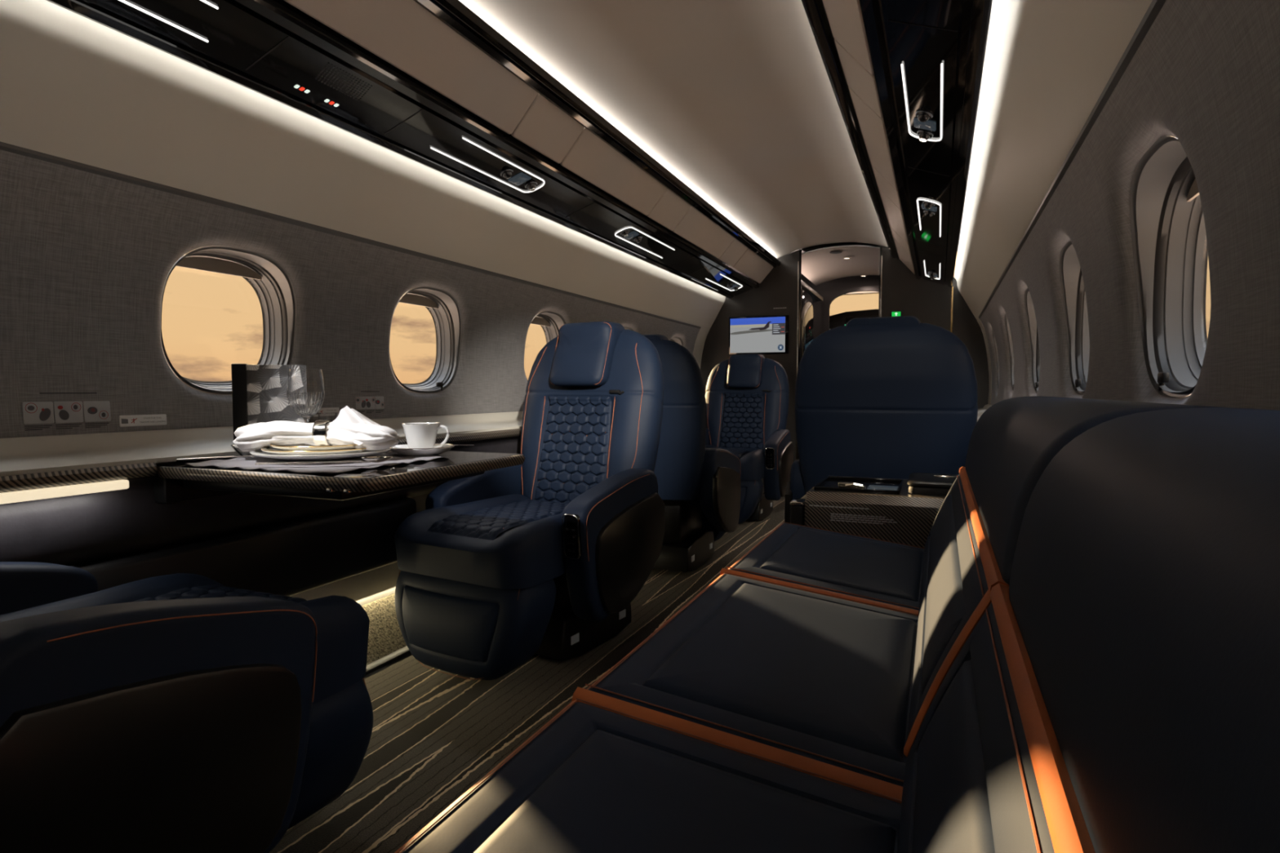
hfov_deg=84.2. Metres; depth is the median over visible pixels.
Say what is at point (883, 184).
ceiling panel
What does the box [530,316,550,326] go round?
shade
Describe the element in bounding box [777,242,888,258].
trim
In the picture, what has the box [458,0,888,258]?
ceiling
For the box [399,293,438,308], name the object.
shade
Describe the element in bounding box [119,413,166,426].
placard
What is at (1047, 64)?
sidewall upper panel
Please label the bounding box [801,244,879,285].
ceiling
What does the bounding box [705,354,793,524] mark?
seat
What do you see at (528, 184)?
light
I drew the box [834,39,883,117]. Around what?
ceiling panel
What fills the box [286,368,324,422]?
wine glass
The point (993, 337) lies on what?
window
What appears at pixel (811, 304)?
tall cabinet
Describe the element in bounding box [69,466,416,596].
wall panel
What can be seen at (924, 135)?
light
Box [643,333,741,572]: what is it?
seat
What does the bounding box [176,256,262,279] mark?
shade
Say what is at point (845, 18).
ceiling panel
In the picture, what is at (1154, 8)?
trim
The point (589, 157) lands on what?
ceiling panel
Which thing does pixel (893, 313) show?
exit sign
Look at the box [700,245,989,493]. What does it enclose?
wall
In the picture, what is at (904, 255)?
ceiling panel
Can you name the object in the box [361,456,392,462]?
bowl
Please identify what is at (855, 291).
trim
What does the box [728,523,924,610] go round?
seat cushion
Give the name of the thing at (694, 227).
ceiling panel
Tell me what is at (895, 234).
ceiling panel
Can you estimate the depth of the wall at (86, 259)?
1.69 m
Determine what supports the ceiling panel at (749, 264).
attached to the ceiling trim at (455, 14)
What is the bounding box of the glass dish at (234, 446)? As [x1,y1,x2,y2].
[230,444,258,457]
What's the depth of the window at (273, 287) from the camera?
2.02 m
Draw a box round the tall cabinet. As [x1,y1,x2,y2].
[800,280,822,360]
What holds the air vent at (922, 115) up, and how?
attached to the panel at (926, 55)
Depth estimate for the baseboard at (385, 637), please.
2.19 m
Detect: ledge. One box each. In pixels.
[0,411,523,565]
[977,404,991,421]
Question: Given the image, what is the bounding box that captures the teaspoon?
[433,444,474,445]
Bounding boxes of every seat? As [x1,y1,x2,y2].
[0,561,373,852]
[394,321,664,679]
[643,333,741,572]
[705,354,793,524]
[784,315,977,524]
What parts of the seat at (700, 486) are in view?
backrest, armrest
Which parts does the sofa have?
orange trim, orange trim, orange trim, orange trim, orange trim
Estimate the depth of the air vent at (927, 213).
2.93 m
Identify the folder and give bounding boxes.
[231,363,306,444]
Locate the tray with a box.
[813,475,903,494]
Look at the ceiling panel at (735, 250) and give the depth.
4.42 m
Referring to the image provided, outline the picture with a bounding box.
[729,326,785,353]
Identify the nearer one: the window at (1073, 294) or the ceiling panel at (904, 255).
the window at (1073, 294)
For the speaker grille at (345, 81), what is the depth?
1.72 m
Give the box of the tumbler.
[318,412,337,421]
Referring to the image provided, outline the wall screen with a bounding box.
[728,315,789,355]
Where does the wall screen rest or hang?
attached to the wall at (930, 302)
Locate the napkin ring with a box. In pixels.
[312,419,333,446]
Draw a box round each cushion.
[0,573,369,704]
[394,493,565,589]
[397,702,901,852]
[588,573,918,786]
[684,496,700,506]
[705,444,764,480]
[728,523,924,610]
[897,602,1054,852]
[907,473,988,737]
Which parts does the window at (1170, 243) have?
shade handle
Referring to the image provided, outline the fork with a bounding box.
[176,455,255,461]
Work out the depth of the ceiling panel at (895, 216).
3.46 m
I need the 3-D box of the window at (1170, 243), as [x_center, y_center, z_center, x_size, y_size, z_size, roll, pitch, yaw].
[0.848,-0.237,1.086,0.125,0.386,0.394,1,3,23]
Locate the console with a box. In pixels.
[790,475,946,548]
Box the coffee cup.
[401,422,449,448]
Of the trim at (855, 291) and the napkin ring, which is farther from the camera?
the trim at (855, 291)
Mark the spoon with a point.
(371, 459)
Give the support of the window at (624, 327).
in the wall at (86, 259)
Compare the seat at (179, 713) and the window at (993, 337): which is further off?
the window at (993, 337)
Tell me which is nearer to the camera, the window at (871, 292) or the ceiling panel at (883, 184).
the ceiling panel at (883, 184)
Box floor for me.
[269,496,784,852]
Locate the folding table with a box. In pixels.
[157,450,524,500]
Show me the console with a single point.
(874, 508)
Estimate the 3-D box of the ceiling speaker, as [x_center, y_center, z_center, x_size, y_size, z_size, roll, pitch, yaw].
[1.463,-1.301,5.291,0.090,0.006,0.090,1,3,23]
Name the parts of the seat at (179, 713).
armrest, quilted panel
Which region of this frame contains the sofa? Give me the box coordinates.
[394,395,1279,852]
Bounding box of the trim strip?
[950,286,953,333]
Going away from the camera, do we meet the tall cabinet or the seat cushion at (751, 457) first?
the seat cushion at (751, 457)
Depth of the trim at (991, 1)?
2.26 m
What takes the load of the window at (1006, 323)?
in the wall at (1205, 74)
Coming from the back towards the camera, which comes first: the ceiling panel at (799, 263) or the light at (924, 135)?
the ceiling panel at (799, 263)
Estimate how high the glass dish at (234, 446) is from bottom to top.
0.028 m
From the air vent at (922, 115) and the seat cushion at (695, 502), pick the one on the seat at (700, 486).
the seat cushion at (695, 502)
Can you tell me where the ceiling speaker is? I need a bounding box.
[829,250,841,253]
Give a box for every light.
[524,181,537,189]
[620,229,630,235]
[916,129,933,140]
[923,201,934,208]
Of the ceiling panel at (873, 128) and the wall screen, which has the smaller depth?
the ceiling panel at (873, 128)
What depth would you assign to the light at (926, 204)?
2.79 m
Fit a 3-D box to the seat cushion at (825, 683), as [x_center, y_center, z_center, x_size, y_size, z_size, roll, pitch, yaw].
[0.229,0.356,1.010,0.410,0.123,0.593,1,3,23]
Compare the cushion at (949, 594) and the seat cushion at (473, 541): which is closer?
the cushion at (949, 594)
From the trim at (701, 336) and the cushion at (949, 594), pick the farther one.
the trim at (701, 336)
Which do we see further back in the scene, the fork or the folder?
the folder
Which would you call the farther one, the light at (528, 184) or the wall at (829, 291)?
the wall at (829, 291)
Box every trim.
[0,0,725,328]
[0,141,701,328]
[155,455,428,605]
[364,645,410,675]
[692,326,709,368]
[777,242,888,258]
[847,291,877,293]
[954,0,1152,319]
[956,0,992,251]
[977,316,991,404]
[978,0,1166,319]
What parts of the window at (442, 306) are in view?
shade handle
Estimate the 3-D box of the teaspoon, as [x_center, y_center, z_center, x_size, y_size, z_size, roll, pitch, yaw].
[-0.446,0.044,1.659,0.120,0.003,0.008,0,3,8]
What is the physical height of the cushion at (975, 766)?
0.230 m
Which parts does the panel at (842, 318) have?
mode panel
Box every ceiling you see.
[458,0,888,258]
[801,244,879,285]
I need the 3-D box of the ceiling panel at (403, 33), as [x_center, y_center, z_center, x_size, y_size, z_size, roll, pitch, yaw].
[-0.617,-0.940,1.586,0.109,0.123,1.324,1,3,23]
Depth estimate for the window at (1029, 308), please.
2.76 m
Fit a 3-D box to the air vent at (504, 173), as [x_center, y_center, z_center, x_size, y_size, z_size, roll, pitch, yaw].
[-0.452,-0.857,2.406,0.045,0.027,0.046,1,3,23]
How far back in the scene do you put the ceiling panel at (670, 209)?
3.37 m
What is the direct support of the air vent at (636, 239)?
attached to the panel at (273, 49)
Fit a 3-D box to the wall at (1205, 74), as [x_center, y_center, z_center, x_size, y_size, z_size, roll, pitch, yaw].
[1.021,-0.263,1.675,0.105,0.572,6.300,1,3,23]
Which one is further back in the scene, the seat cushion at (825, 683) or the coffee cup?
the coffee cup
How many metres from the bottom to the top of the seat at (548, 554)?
1.032 m
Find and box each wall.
[0,149,699,438]
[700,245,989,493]
[801,274,879,333]
[980,0,1279,410]
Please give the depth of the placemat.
1.44 m
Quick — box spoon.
[288,456,392,465]
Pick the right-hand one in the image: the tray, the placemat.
the tray
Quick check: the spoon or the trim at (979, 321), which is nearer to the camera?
the spoon
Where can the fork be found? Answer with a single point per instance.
(187, 459)
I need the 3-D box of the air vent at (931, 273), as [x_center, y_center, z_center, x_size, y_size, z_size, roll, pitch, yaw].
[1.847,-0.964,4.473,0.045,0.027,0.046,1,3,23]
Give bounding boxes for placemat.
[188,453,440,473]
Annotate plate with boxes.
[249,447,391,461]
[260,446,368,455]
[270,443,357,450]
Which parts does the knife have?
handle, blade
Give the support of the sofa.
on the floor
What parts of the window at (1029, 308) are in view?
shade handle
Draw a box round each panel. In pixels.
[46,0,759,298]
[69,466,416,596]
[284,0,537,133]
[511,93,584,163]
[560,127,666,215]
[646,188,690,231]
[672,206,734,258]
[718,239,747,266]
[733,248,773,283]
[795,242,882,460]
[822,0,874,74]
[829,309,878,329]
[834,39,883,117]
[848,85,897,189]
[859,0,990,287]
[871,165,902,209]
[878,187,908,244]
[889,226,911,254]
[893,237,915,274]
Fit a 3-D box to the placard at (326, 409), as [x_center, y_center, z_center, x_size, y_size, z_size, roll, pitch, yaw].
[-0.961,-0.045,2.172,0.005,0.026,0.100,1,3,23]
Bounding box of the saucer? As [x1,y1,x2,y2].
[390,443,453,456]
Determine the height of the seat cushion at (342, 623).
0.156 m
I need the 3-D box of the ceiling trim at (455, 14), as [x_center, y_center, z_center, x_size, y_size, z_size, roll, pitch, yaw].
[-0.236,-1.045,2.273,0.051,0.044,6.480,1,3,23]
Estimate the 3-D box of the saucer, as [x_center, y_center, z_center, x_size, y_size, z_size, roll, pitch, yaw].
[-0.515,0.057,1.668,0.150,0.022,0.150,1,3,23]
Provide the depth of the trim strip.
4.81 m
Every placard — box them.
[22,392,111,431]
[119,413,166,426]
[313,407,339,417]
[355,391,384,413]
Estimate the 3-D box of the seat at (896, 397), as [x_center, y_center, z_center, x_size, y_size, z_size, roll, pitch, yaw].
[0.908,0.149,2.602,0.648,1.032,0.804,1,3,23]
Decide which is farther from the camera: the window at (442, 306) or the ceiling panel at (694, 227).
the ceiling panel at (694, 227)
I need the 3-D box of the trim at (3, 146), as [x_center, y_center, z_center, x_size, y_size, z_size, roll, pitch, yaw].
[-0.762,-0.591,2.415,0.012,0.018,6.310,1,3,23]
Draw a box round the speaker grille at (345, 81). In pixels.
[315,62,372,101]
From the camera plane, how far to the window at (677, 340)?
5.10 m
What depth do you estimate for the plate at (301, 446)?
1.48 m
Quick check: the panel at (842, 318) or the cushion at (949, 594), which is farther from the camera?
the panel at (842, 318)
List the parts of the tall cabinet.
cornice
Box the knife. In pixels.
[254,461,370,465]
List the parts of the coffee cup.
handle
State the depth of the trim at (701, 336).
5.42 m
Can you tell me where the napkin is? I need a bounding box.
[232,405,399,451]
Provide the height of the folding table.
0.050 m
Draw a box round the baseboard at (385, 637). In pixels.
[361,593,406,665]
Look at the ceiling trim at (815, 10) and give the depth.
2.22 m
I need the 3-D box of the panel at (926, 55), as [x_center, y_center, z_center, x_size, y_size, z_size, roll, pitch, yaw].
[0.754,-0.852,1.865,0.232,0.117,6.480,1,3,23]
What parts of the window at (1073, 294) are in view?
shade handle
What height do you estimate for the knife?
0.006 m
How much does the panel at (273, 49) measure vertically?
0.117 m
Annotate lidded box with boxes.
[906,472,959,496]
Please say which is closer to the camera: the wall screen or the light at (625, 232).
the light at (625, 232)
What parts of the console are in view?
panel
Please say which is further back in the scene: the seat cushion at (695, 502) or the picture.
the picture
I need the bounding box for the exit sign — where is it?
[890,310,902,316]
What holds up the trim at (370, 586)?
attached to the wall at (86, 259)
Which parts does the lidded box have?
lid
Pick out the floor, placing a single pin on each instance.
(435, 735)
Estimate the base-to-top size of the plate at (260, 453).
0.018 m
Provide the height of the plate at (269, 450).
0.018 m
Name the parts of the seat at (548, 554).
armrest, quilted panel, control panel, quilted panel, backrest, armrest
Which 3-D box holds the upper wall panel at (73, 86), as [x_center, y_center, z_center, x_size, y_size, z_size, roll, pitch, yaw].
[-0.657,-0.742,2.466,0.157,0.302,6.500,1,3,23]
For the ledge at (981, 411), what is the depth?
4.36 m
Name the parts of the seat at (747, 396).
armrest, quilted panel, quilted panel, backrest, control panel, armrest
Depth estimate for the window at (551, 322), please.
3.51 m
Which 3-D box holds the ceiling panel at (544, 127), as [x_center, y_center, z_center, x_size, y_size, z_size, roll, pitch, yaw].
[-0.299,-0.980,2.340,0.109,0.123,0.304,1,3,23]
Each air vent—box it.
[500,168,513,178]
[633,236,642,242]
[915,110,933,121]
[923,210,934,217]
[928,271,936,275]
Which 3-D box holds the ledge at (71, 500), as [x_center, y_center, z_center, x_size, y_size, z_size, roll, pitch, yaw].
[-0.669,0.095,2.514,0.274,0.257,6.480,1,3,23]
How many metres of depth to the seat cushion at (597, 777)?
0.62 m
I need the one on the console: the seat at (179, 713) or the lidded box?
the lidded box
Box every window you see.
[160,245,297,394]
[389,286,462,393]
[524,311,566,381]
[623,326,634,331]
[670,336,683,346]
[843,292,879,295]
[991,329,999,386]
[1004,313,1014,391]
[1024,288,1039,393]
[1059,240,1089,395]
[1129,136,1208,398]
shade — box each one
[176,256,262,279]
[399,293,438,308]
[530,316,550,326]
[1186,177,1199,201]

